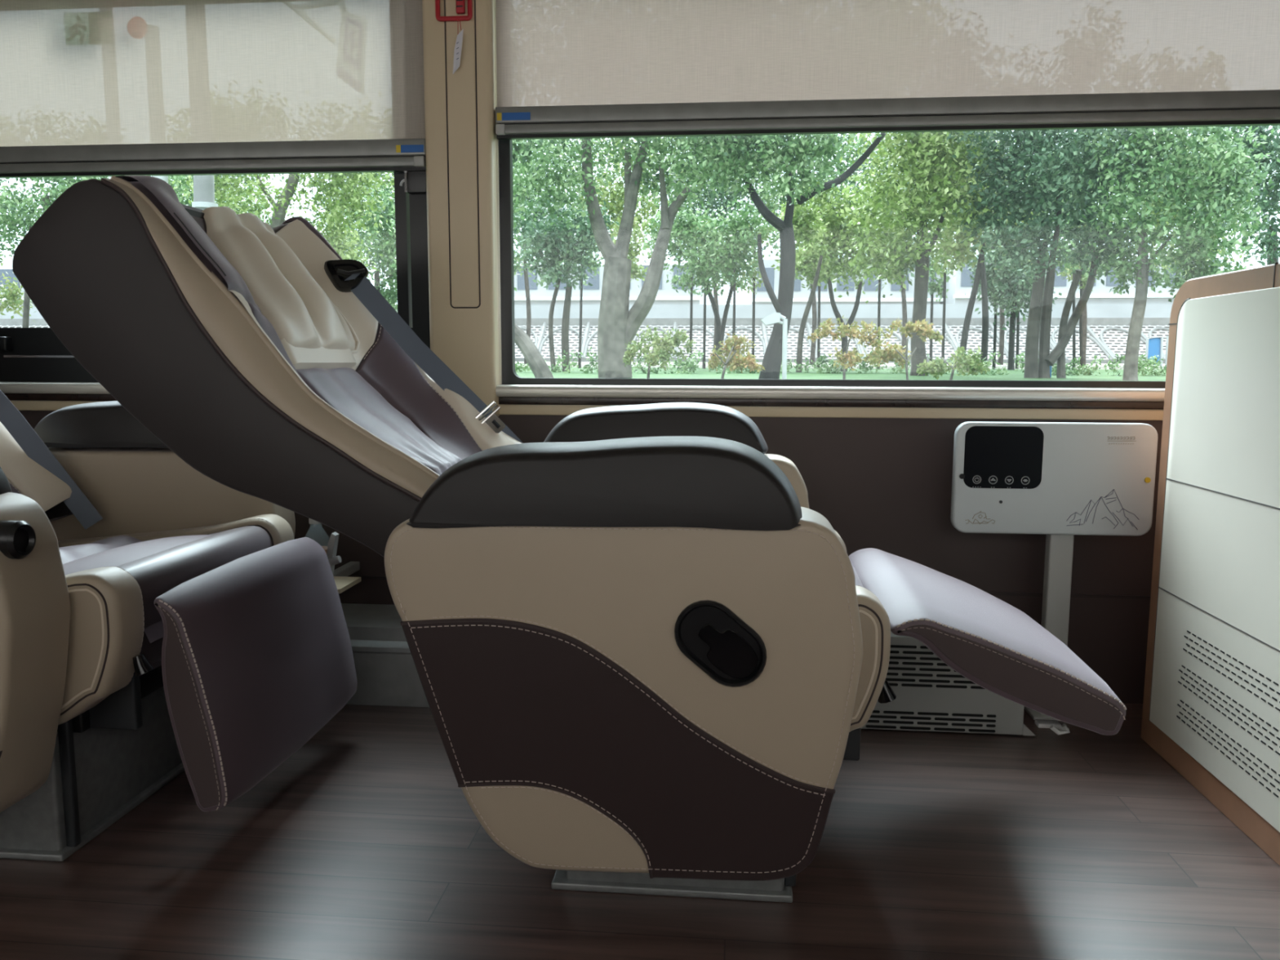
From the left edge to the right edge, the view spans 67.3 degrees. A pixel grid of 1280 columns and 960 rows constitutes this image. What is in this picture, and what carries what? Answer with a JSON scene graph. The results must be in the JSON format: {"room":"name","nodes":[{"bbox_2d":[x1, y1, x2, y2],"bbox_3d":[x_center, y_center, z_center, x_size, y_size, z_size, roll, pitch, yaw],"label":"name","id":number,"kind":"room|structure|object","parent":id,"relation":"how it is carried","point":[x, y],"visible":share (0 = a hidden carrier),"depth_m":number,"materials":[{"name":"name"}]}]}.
{"room":"vehicle interior","nodes":[
{"label":"vehicle interior","id":0,"kind":"room"},
{"bbox_2d":[18,410,1162,703],"bbox_3d":[-0.073,-0.510,2.308,5.800,2.050,0.070,1,7,5],"label":"wall","id":1,"kind":"structure","parent":0,"point":[884,484],"depth_m":2.27,"materials":[{"name":"brown plastic"}]},
{"bbox_2d":[0,0,426,178],"bbox_3d":[-1.315,-1.081,2.300,1.637,0.684,0.032,1,7,5],"label":"roller shade","id":2,"kind":"object","parent":1,"relation":"attached to","point":[89,88],"visible":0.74,"depth_m":2.29,"materials":[{"name":"fabric"}]},
{"bbox_2d":[0,171,430,382],"bbox_3d":[-1.331,-0.733,2.385,1.674,0.976,0.067,1,7,5],"label":"window","id":3,"kind":"structure","parent":1,"relation":"in","point":[26,354],"depth_m":2.34,"materials":[{"name":"black"}]},
{"bbox_2d":[333,561,361,593],"bbox_3d":[-0.699,0.235,2.260,0.104,0.024,0.325,1,7,5],"label":"tray","id":4,"kind":"object","parent":1,"relation":"attached to","point":[343,581],"visible":0.54,"depth_m":2.24,"materials":[{"name":"beige plastic"}]},
{"bbox_2d":[307,518,328,553],"bbox_3d":[-0.726,0.157,2.160,0.057,0.153,0.057,1,7,5],"label":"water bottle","id":5,"kind":"object","parent":4,"relation":"on","point":[311,521],"visible":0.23,"depth_m":2.14,"materials":[{"name":"clear plastic"}]},
{"bbox_2d":[326,532,341,574],"bbox_3d":[-0.675,0.167,2.113,0.038,0.103,0.025,1,7,5],"label":"holder","id":6,"kind":"object","parent":4,"relation":"on","point":[333,559],"visible":0.89,"depth_m":2.10,"materials":[{"name":"grey plastic"}]},
{"bbox_2d":[341,603,429,707],"bbox_3d":[-1.317,0.411,2.400,3.325,0.190,0.206,1,7,5],"label":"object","id":7,"kind":"structure","parent":1,"relation":"attached to","point":[387,674],"depth_m":2.24,"materials":[{"name":"metal"}]},
{"bbox_2d":[435,0,472,22],"bbox_3d":[-0.421,-1.097,2.169,0.085,0.116,0.014,1,7,5],"label":"hammer","id":8,"kind":"object","parent":1,"relation":"attached to","point":[460,4],"visible":1,"depth_m":2.17,"materials":[{"name":"red plastic"}]},
{"bbox_2d":[453,19,463,74],"bbox_3d":[-0.412,-0.981,2.175,0.025,0.124,0.010,1,7,5],"label":"paper tag","id":9,"kind":"object","parent":8,"relation":"hanging from","point":[458,47],"visible":1,"depth_m":2.17,"materials":[{"name":"white paper"}]},
{"bbox_2d":[422,0,499,416],"bbox_3d":[-0.418,-0.788,2.248,0.160,1.286,0.067,1,7,5],"label":"wall pillar","id":10,"kind":"structure","parent":1,"relation":"attached to","point":[460,135],"depth_m":2.23,"materials":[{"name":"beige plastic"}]},
{"bbox_2d":[0,382,1164,401],"bbox_3d":[-0.402,-0.217,2.328,5.150,0.028,0.065,1,7,5],"label":"trim","id":11,"kind":"structure","parent":1,"relation":"attached to","point":[80,388],"depth_m":2.23,"materials":[{"name":"brown metal"}]},
{"bbox_2d":[4,393,1164,409],"bbox_3d":[-0.402,-0.195,2.332,5.150,0.021,0.022,1,7,5],"label":"trim","id":12,"kind":"structure","parent":1,"relation":"attached to","point":[11,397],"depth_m":2.25,"materials":[{"name":"brown wood"}]},
{"bbox_2d":[9,400,1163,420],"bbox_3d":[-0.402,-0.172,2.339,5.150,0.025,0.014,1,7,5],"label":"trim","id":13,"kind":"structure","parent":1,"relation":"attached to","point":[548,410],"depth_m":2.24,"materials":[{"name":"beige plastic"}]},
{"bbox_2d":[348,575,1150,599],"bbox_3d":[-0.079,0.255,2.365,5.800,0.007,0.004,1,7,5],"label":"trim","id":14,"kind":"structure","parent":1,"relation":"attached to","point":[1136,597],"depth_m":2.27,"materials":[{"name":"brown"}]},
{"bbox_2d":[493,0,1165,388],"bbox_3d":[0.890,-0.699,2.173,2.462,0.976,0.055,1,7,5],"label":"window","id":15,"kind":"structure","parent":1,"relation":"in","point":[508,375],"depth_m":2.29,"materials":[{"name":"black"}]},
{"bbox_2d":[495,0,1279,140],"bbox_3d":[0.871,-1.082,2.086,2.420,0.616,0.032,1,7,5],"label":"roller shade","id":16,"kind":"object","parent":15,"relation":"attached to","point":[566,68],"visible":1,"depth_m":2.14,"materials":[{"name":"fabric"}]},
{"bbox_2d":[0,703,1279,959],"bbox_3d":[-0.215,0.710,1.019,5.800,0.060,3.000,1,7,5],"label":"floor","id":17,"kind":"structure","parent":0,"point":[365,842],"depth_m":1.51,"materials":[{"name":"brown wood"}]},
{"bbox_2d":[0,390,357,861],"bbox_3d":[-1.283,0.006,1.790,1.339,1.143,0.904,1,7,5],"label":"seat","id":18,"kind":"object","parent":17,"relation":"on","point":[161,619],"visible":0.94,"depth_m":1.63,"materials":[{"name":"beige leather"}]},
{"bbox_2d":[115,525,271,675],"bbox_3d":[-1.058,0.231,1.804,0.564,0.239,0.455,1,7,5],"label":"seat cushion","id":19,"kind":"object","parent":18,"relation":"on","point":[157,563],"depth_m":1.72,"materials":[{"name":"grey leather"}]},
{"bbox_2d":[12,175,1126,902],"bbox_3d":[-0.084,0.052,1.679,1.639,1.087,0.904,1,7,5],"label":"seat","id":20,"kind":"object","parent":17,"relation":"on","point":[645,662],"visible":1,"depth_m":1.27,"materials":[{"name":"beige leather"}]},
{"bbox_2d":[201,206,355,350],"bbox_3d":[-0.654,-0.357,1.736,0.196,0.264,0.313,1,7,5],"label":"headrest pillow","id":21,"kind":"object","parent":20,"relation":"on","point":[306,308],"depth_m":1.69,"materials":[{"name":"beige leather"}]},
{"bbox_2d":[852,565,863,587],"bbox_3d":[0.097,0.248,1.694,0.564,0.239,0.455,1,7,5],"label":"seat cushion","id":22,"kind":"object","parent":20,"relation":"on","point":[859,573],"depth_m":1.66,"materials":[{"name":"grey leather"}]},
{"bbox_2d":[861,631,1035,735],"bbox_3d":[0.611,0.434,2.149,0.500,0.211,0.141,1,7,5],"label":"vent grille","id":23,"kind":"object","parent":17,"relation":"on","point":[931,695],"visible":0.45,"depth_m":2.08,"materials":[{"name":"grey metal"}]},
{"bbox_2d":[950,421,1157,720],"bbox_3d":[0.911,0.204,2.171,0.426,0.672,0.085,1,7,5],"label":"control panel","id":24,"kind":"object","parent":17,"relation":"on","point":[1060,481],"visible":0.91,"depth_m":2.11,"materials":[{"name":"grey plastic"}]},
{"bbox_2d":[1140,262,1279,865],"bbox_3d":[1.173,0.147,1.435,0.304,0.966,1.146,1,7,5],"label":"base cabinet","id":25,"kind":"object","parent":17,"relation":"on","point":[1211,701],"visible":1,"depth_m":1.73,"materials":[{"name":"grey"}]},
{"label":"outside","id":26,"kind":"structure","parent":0,"visible":0},
{"bbox_2d":[515,361,1164,369],"bbox_3d":[3.803,-4.751,39.028,180.000,0.165,41.000,1,7,5],"label":"bank","id":27,"kind":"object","parent":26,"point":[583,363],"visible":0.06,"depth_m":22.87,"materials":[{"name":"green plant"}]},
{"bbox_2d":[0,269,34,306],"bbox_3d":[-33.141,-10.754,64.490,27.339,6.000,8.350,1,7,5],"label":"apartment building","id":28,"kind":"structure","parent":27,"relation":"on","point":[10,272],"depth_m":60.98,"materials":[{"name":"grey"}]},
{"bbox_2d":[0,253,36,320],"bbox_3d":[-15.134,-4.203,21.058,3.389,3.517,2.373,1,7,5],"label":"leafy tree","id":29,"kind":"object","parent":27,"relation":"on","point":[13,297],"visible":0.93,"depth_m":21.18,"materials":[{"name":"green plant"}]},
{"bbox_2d":[168,173,284,222],"bbox_3d":[-10.491,-6.210,24.359,4.029,6.648,3.247,-3,8,-22],"label":"tree","id":30,"kind":"object","parent":27,"relation":"on","point":[235,175],"visible":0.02,"depth_m":23.95,"materials":[{"name":"green plant"}]},
{"bbox_2d":[309,172,395,304],"bbox_3d":[-6.653,-6.769,25.932,4.704,7.169,3.236,1,7,5],"label":"tree","id":31,"kind":"object","parent":27,"relation":"on","point":[393,173],"visible":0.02,"depth_m":25.78,"materials":[{"name":"green plant"}]},
{"bbox_2d":[512,138,607,364],"bbox_3d":[-2.653,-5.989,23.675,4.150,6.433,3.139,0,7,-3],"label":"tree","id":32,"kind":"object","parent":27,"relation":"on","point":[516,258],"visible":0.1,"depth_m":23.65,"materials":[{"name":"green plant"}]},
{"bbox_2d":[0,317,1169,364],"bbox_3d":[3.615,-5.293,36.981,120.000,1.919,2.550,1,7,5],"label":"fence","id":33,"kind":"object","parent":27,"relation":"on","point":[1105,336],"visible":0.25,"depth_m":36.59,"materials":[{"name":"concrete"}]},
{"bbox_2d":[514,265,703,305],"bbox_3d":[-4.551,-10.319,61.757,17.165,6.000,8.350,1,7,5],"label":"apartment building","id":34,"kind":"structure","parent":27,"relation":"on","point":[539,295],"depth_m":57.52,"materials":[{"name":"grey"}]},
{"bbox_2d":[549,137,709,287],"bbox_3d":[-0.246,-6.286,24.643,4.136,6.820,3.264,3,8,24],"label":"tree","id":35,"kind":"object","parent":27,"relation":"on","point":[614,207],"visible":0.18,"depth_m":24.33,"materials":[{"name":"green plant"}]},
{"bbox_2d":[666,213,701,360],"bbox_3d":[1.009,-3.636,18.896,0.818,3.051,1.268,-1,7,-10],"label":"sapling","id":36,"kind":"object","parent":27,"relation":"on","point":[686,283],"visible":0.34,"depth_m":19.12,"materials":[{"name":"green plant"}]},
{"bbox_2d":[640,135,782,346],"bbox_3d":[1.749,-6.294,24.970,4.566,6.743,3.227,1,7,5],"label":"tree","id":37,"kind":"object","parent":27,"relation":"on","point":[713,202],"visible":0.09,"depth_m":24.41,"materials":[{"name":"green plant"}]},
{"bbox_2d":[728,224,773,357],"bbox_3d":[2.189,-3.595,18.862,0.762,2.982,0.782,-4,8,-32],"label":"sapling","id":38,"kind":"object","parent":27,"relation":"on","point":[753,290],"visible":0.27,"depth_m":18.92,"materials":[{"name":"green plant"}]},
{"bbox_2d":[726,133,887,364],"bbox_3d":[4.271,-5.863,22.818,4.403,6.432,3.028,-1,7,-13],"label":"tree","id":39,"kind":"object","parent":27,"relation":"on","point":[772,205],"visible":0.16,"depth_m":22.77,"materials":[{"name":"green plant"}]},
{"bbox_2d":[750,259,942,304],"bbox_3d":[12.790,-10.548,62.064,11.408,6.500,8.350,1,7,5],"label":"apartment building","id":40,"kind":"structure","parent":27,"relation":"on","point":[801,295],"depth_m":58.09,"materials":[{"name":"grey"}]},
{"bbox_2d":[831,133,969,364],"bbox_3d":[6.489,-6.024,23.806,3.978,6.541,3.538,1,7,5],"label":"tree","id":41,"kind":"object","parent":27,"relation":"on","point":[903,291],"visible":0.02,"depth_m":23.89,"materials":[{"name":"green plant"}]},
{"bbox_2d":[911,222,956,361],"bbox_3d":[5.586,-3.568,18.340,0.888,3.075,0.791,1,7,5],"label":"sapling","id":42,"kind":"object","parent":27,"relation":"on","point":[934,287],"visible":0.31,"depth_m":18.41,"materials":[{"name":"green plant"}]},
{"bbox_2d":[931,133,1080,364],"bbox_3d":[9.316,-6.029,24.821,4.378,6.303,3.179,-2,7,-15],"label":"tree","id":43,"kind":"object","parent":27,"relation":"on","point":[1001,349],"visible":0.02,"depth_m":24.90,"materials":[{"name":"green plant"}]},
{"bbox_2d":[1014,222,1032,368],"bbox_3d":[7.171,-3.481,18.186,0.823,2.949,0.920,1,7,5],"label":"sapling","id":44,"kind":"object","parent":27,"relation":"on","point":[1018,317],"visible":0.02,"depth_m":18.54,"materials":[{"name":"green plant"}]},
{"bbox_2d":[939,257,1221,304],"bbox_3d":[25.383,-9.790,57.893,14.434,6.100,8.350,1,7,5],"label":"apartment building","id":45,"kind":"structure","parent":27,"relation":"on","point":[960,285],"depth_m":53.91,"materials":[{"name":"grey"}]},
{"bbox_2d":[1020,128,1166,365],"bbox_3d":[10.464,-5.472,22.447,3.838,5.785,2.975,2,7,16],"label":"tree","id":46,"kind":"object","parent":27,"relation":"on","point":[1084,312],"visible":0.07,"depth_m":22.55,"materials":[{"name":"green plant"}]},
{"bbox_2d":[1145,336,1168,366],"bbox_3d":[11.205,-2.758,20.845,0.489,0.708,0.106,1,7,5],"label":"board","id":47,"kind":"object","parent":27,"relation":"on","point":[1154,346],"visible":0.57,"depth_m":20.82,"materials":[{"name":"blue"}]},
{"bbox_2d":[1122,126,1279,277],"bbox_3d":[13.439,-5.677,23.331,3.997,6.009,3.651,4,8,29],"label":"tree","id":48,"kind":"object","parent":27,"relation":"on","point":[1153,205],"visible":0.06,"depth_m":23.03,"materials":[{"name":"green plant"}]},
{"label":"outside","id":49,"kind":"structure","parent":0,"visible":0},
{"bbox_2d":[515,367,1166,388],"bbox_3d":[1.031,-0.303,10.743,120.000,1.790,16.500,1,7,5],"label":"lawn","id":50,"kind":"structure","parent":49,"point":[700,373],"depth_m":12.40,"materials":[{"name":"green plant"}]},
{"bbox_2d":[0,175,193,328],"bbox_3d":[-8.147,-3.389,13.879,4.305,3.873,2.197,1,7,5],"label":"leafy tree","id":51,"kind":"object","parent":50,"relation":"on","point":[11,204],"visible":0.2,"depth_m":13.52,"materials":[{"name":"green plant"}]},
{"bbox_2d":[152,175,168,182],"bbox_3d":[-5.678,-3.177,11.298,0.294,4.087,0.193,1,7,5],"label":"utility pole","id":52,"kind":"object","parent":50,"relation":"on","point":[165,178],"visible":0.1,"depth_m":11.20,"materials":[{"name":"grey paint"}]},
{"bbox_2d":[191,175,217,209],"bbox_3d":[-4.193,-2.901,9.163,0.298,4.104,0.223,1,7,5],"label":"utility pole","id":53,"kind":"object","parent":50,"relation":"on","point":[203,185],"visible":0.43,"depth_m":9.10,"materials":[{"name":"concrete"}]},
{"bbox_2d":[172,172,394,272],"bbox_3d":[-4.180,-3.080,12.109,3.240,3.570,1.710,-1,7,-9],"label":"leafy tree","id":54,"kind":"object","parent":50,"relation":"on","point":[284,198],"visible":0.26,"depth_m":12.03,"materials":[{"name":"green plant"}]},
{"bbox_2d":[319,175,397,311],"bbox_3d":[-4.234,-3.298,15.238,2.553,3.343,1.738,-5,8,-34],"label":"leafy tree","id":55,"kind":"object","parent":50,"relation":"on","point":[390,295],"visible":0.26,"depth_m":15.09,"materials":[{"name":"green plant"}]},
{"bbox_2d":[379,139,553,377],"bbox_3d":[-1.724,-2.263,9.428,1.846,2.818,1.525,1,7,5],"label":"leafy tree","id":56,"kind":"object","parent":50,"relation":"on","point":[537,364],"visible":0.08,"depth_m":9.48,"materials":[{"name":"green plant"}]},
{"bbox_2d":[513,191,619,371],"bbox_3d":[-1.271,-3.041,14.923,1.868,2.959,1.615,1,7,5],"label":"leafy tree","id":57,"kind":"object","parent":50,"relation":"on","point":[558,242],"visible":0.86,"depth_m":14.73,"materials":[{"name":"green plant"}]},
{"bbox_2d":[577,235,604,368],"bbox_3d":[-1.021,-3.470,18.274,0.804,2.887,0.941,1,7,5],"label":"sapling","id":58,"kind":"object","parent":50,"relation":"on","point":[593,262],"visible":0.18,"depth_m":18.00,"materials":[{"name":"green plant"}]},
{"bbox_2d":[609,216,645,279],"bbox_3d":[-0.287,-3.579,18.559,0.862,3.008,0.810,1,7,5],"label":"sapling","id":59,"kind":"object","parent":50,"relation":"on","point":[635,268],"visible":0.29,"depth_m":18.35,"materials":[{"name":"green plant"}]},
{"bbox_2d":[512,135,754,377],"bbox_3d":[-0.331,-3.545,10.327,3.477,4.922,2.142,-2,7,-15],"label":"leafy tree","id":60,"kind":"object","parent":50,"relation":"on","point":[617,326],"visible":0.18,"depth_m":10.71,"materials":[{"name":"green plant"}]},
{"bbox_2d":[622,325,696,378],"bbox_3d":[0.154,-0.957,7.940,0.629,0.664,0.516,1,7,5],"label":"shrub","id":61,"kind":"object","parent":50,"relation":"on","point":[659,350],"visible":1,"depth_m":7.87,"materials":[{"name":"green plant"}]},
{"bbox_2d":[690,212,722,368],"bbox_3d":[1.247,-3.491,18.034,0.745,3.004,0.834,1,7,5],"label":"sapling","id":62,"kind":"object","parent":50,"relation":"on","point":[705,213],"visible":0.05,"depth_m":17.75,"materials":[{"name":"green plant"}]},
{"bbox_2d":[636,191,779,368],"bbox_3d":[1.192,-3.401,16.510,2.520,3.242,1.702,1,7,5],"label":"leafy tree","id":63,"kind":"object","parent":50,"relation":"on","point":[741,243],"visible":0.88,"depth_m":16.33,"materials":[{"name":"green plant"}]},
{"bbox_2d":[712,218,756,336],"bbox_3d":[1.837,-3.615,18.644,1.012,3.078,0.790,1,7,5],"label":"sapling","id":64,"kind":"object","parent":50,"relation":"on","point":[723,278],"visible":0.16,"depth_m":18.36,"materials":[{"name":"green plant"}]},
{"bbox_2d":[707,333,764,378],"bbox_3d":[0.820,-0.975,8.335,0.426,0.612,0.838,0,7,-2],"label":"shrub","id":65,"kind":"object","parent":50,"relation":"on","point":[732,350],"visible":0.98,"depth_m":8.38,"materials":[{"name":"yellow plant"}]},
{"bbox_2d":[650,133,886,379],"bbox_3d":[1.418,-3.135,9.580,3.088,4.576,2.292,0,7,2],"label":"leafy tree","id":66,"kind":"object","parent":50,"relation":"on","point":[797,148],"visible":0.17,"depth_m":9.48,"materials":[{"name":"green plant"}]},
{"bbox_2d":[760,312,787,379],"bbox_3d":[1.301,-1.236,9.348,0.260,0.775,0.100,1,7,5],"label":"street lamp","id":67,"kind":"object","parent":50,"relation":"on","point":[775,317],"visible":0.86,"depth_m":9.29,"materials":[{"name":"white metal"}]},
{"bbox_2d":[770,199,844,372],"bbox_3d":[2.571,-2.942,14.631,1.130,2.622,1.585,1,7,5],"label":"leafy tree","id":68,"kind":"object","parent":50,"relation":"on","point":[814,265],"visible":0.88,"depth_m":14.66,"materials":[{"name":"green plant"}]},
{"bbox_2d":[816,248,834,368],"bbox_3d":[3.315,-3.342,17.344,0.775,2.890,1.142,1,7,5],"label":"sapling","id":69,"kind":"object","parent":50,"relation":"on","point":[819,286],"visible":0.02,"depth_m":17.54,"materials":[{"name":"green plant"}]},
{"bbox_2d":[515,346,1166,376],"bbox_3d":[2.402,-1.631,13.709,21.522,0.569,1.655,1,7,5],"label":"hedge","id":70,"kind":"object","parent":50,"relation":"on","point":[691,365],"visible":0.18,"depth_m":13.52,"materials":[{"name":"green plant"}]},
{"bbox_2d":[770,165,915,371],"bbox_3d":[3.384,-3.317,15.725,2.346,3.260,1.971,7,9,42],"label":"leafy tree","id":71,"kind":"object","parent":50,"relation":"on","point":[840,238],"visible":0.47,"depth_m":15.45,"materials":[{"name":"green plant"}]},
{"bbox_2d":[807,315,897,379],"bbox_3d":[1.706,-0.975,7.812,0.538,0.744,0.737,-5,8,-34],"label":"shrub","id":72,"kind":"object","parent":50,"relation":"on","point":[853,359],"visible":1,"depth_m":7.63,"materials":[{"name":"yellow plant"}]},
{"bbox_2d":[861,218,905,368],"bbox_3d":[4.419,-3.492,17.693,0.789,3.085,0.864,1,7,5],"label":"sapling","id":73,"kind":"object","parent":50,"relation":"on","point":[881,272],"visible":0.04,"depth_m":18.07,"materials":[{"name":"green plant"}]},
{"bbox_2d":[873,317,943,379],"bbox_3d":[2.173,-0.980,7.974,0.381,0.715,0.891,0,7,-4],"label":"shrub","id":74,"kind":"object","parent":50,"relation":"on","point":[924,330],"visible":0.94,"depth_m":7.75,"materials":[{"name":"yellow plant"}]},
{"bbox_2d":[835,130,1006,375],"bbox_3d":[3.561,-3.825,12.329,2.233,5.185,2.394,5,9,36],"label":"leafy tree","id":75,"kind":"object","parent":50,"relation":"on","point":[935,161],"visible":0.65,"depth_m":12.07,"materials":[{"name":"green plant"}]},
{"bbox_2d":[929,217,968,363],"bbox_3d":[5.463,-3.296,16.951,0.871,2.908,0.886,1,7,5],"label":"sapling","id":76,"kind":"object","parent":50,"relation":"on","point":[940,261],"visible":0.13,"depth_m":17.24,"materials":[{"name":"green plant"}]},
{"bbox_2d":[915,346,992,380],"bbox_3d":[2.618,-0.856,7.921,0.502,0.490,1.190,1,7,5],"label":"shrub","id":77,"kind":"object","parent":50,"relation":"on","point":[972,364],"visible":0.98,"depth_m":7.49,"materials":[{"name":"green plant"}]},
{"bbox_2d":[926,130,1043,372],"bbox_3d":[5.357,-3.616,14.949,1.993,4.079,1.811,1,7,5],"label":"leafy tree","id":78,"kind":"object","parent":50,"relation":"on","point":[980,274],"visible":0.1,"depth_m":15.22,"materials":[{"name":"green plant"}]},
{"bbox_2d":[986,238,1017,368],"bbox_3d":[6.560,-3.353,17.434,0.688,2.889,0.976,1,7,5],"label":"sapling","id":79,"kind":"object","parent":50,"relation":"on","point":[995,260],"visible":0.11,"depth_m":17.90,"materials":[{"name":"green plant"}]},
{"bbox_2d":[964,242,1062,369],"bbox_3d":[6.589,-3.082,17.239,1.633,2.431,1.676,1,7,5],"label":"leafy tree","id":80,"kind":"object","parent":50,"relation":"on","point":[1013,292],"visible":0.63,"depth_m":17.01,"materials":[{"name":"green plant"}]},
{"bbox_2d":[942,128,1182,377],"bbox_3d":[4.727,-3.325,11.399,3.028,4.448,2.216,4,8,31],"label":"leafy tree","id":81,"kind":"object","parent":50,"relation":"on","point":[1037,364],"visible":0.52,"depth_m":11.20,"materials":[{"name":"green plant"}]},
{"bbox_2d":[1053,213,1104,370],"bbox_3d":[7.644,-3.289,16.983,0.836,2.901,1.451,1,7,5],"label":"sapling","id":82,"kind":"object","parent":50,"relation":"on","point":[1066,265],"visible":0.28,"depth_m":16.80,"materials":[{"name":"green plant"}]},
{"bbox_2d":[1057,217,1114,366],"bbox_3d":[8.095,-3.373,17.636,0.746,2.893,1.068,1,7,5],"label":"sapling","id":83,"kind":"object","parent":50,"relation":"on","point":[1082,282],"visible":0.16,"depth_m":17.79,"materials":[{"name":"green plant"}]},
{"bbox_2d":[1074,125,1279,380],"bbox_3d":[5.611,-2.696,10.218,1.881,3.511,2.103,6,9,40],"label":"leafy tree","id":84,"kind":"object","parent":50,"relation":"on","point":[1196,187],"visible":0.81,"depth_m":9.97,"materials":[{"name":"green plant"}]},
{"bbox_2d":[1200,125,1279,266],"bbox_3d":[8.345,-3.294,12.771,1.622,3.832,1.752,1,7,5],"label":"leafy tree","id":85,"kind":"object","parent":50,"relation":"on","point":[1272,244],"visible":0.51,"depth_m":12.63,"materials":[{"name":"green plant"}]},
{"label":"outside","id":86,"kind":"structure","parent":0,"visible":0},
{"bbox_2d":[0,303,1173,319],"bbox_3d":[4.064,-6.843,41.429,110.000,1.393,0.300,1,7,5],"label":"parapet","id":87,"kind":"object","parent":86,"point":[1094,310],"visible":0.02,"depth_m":40.86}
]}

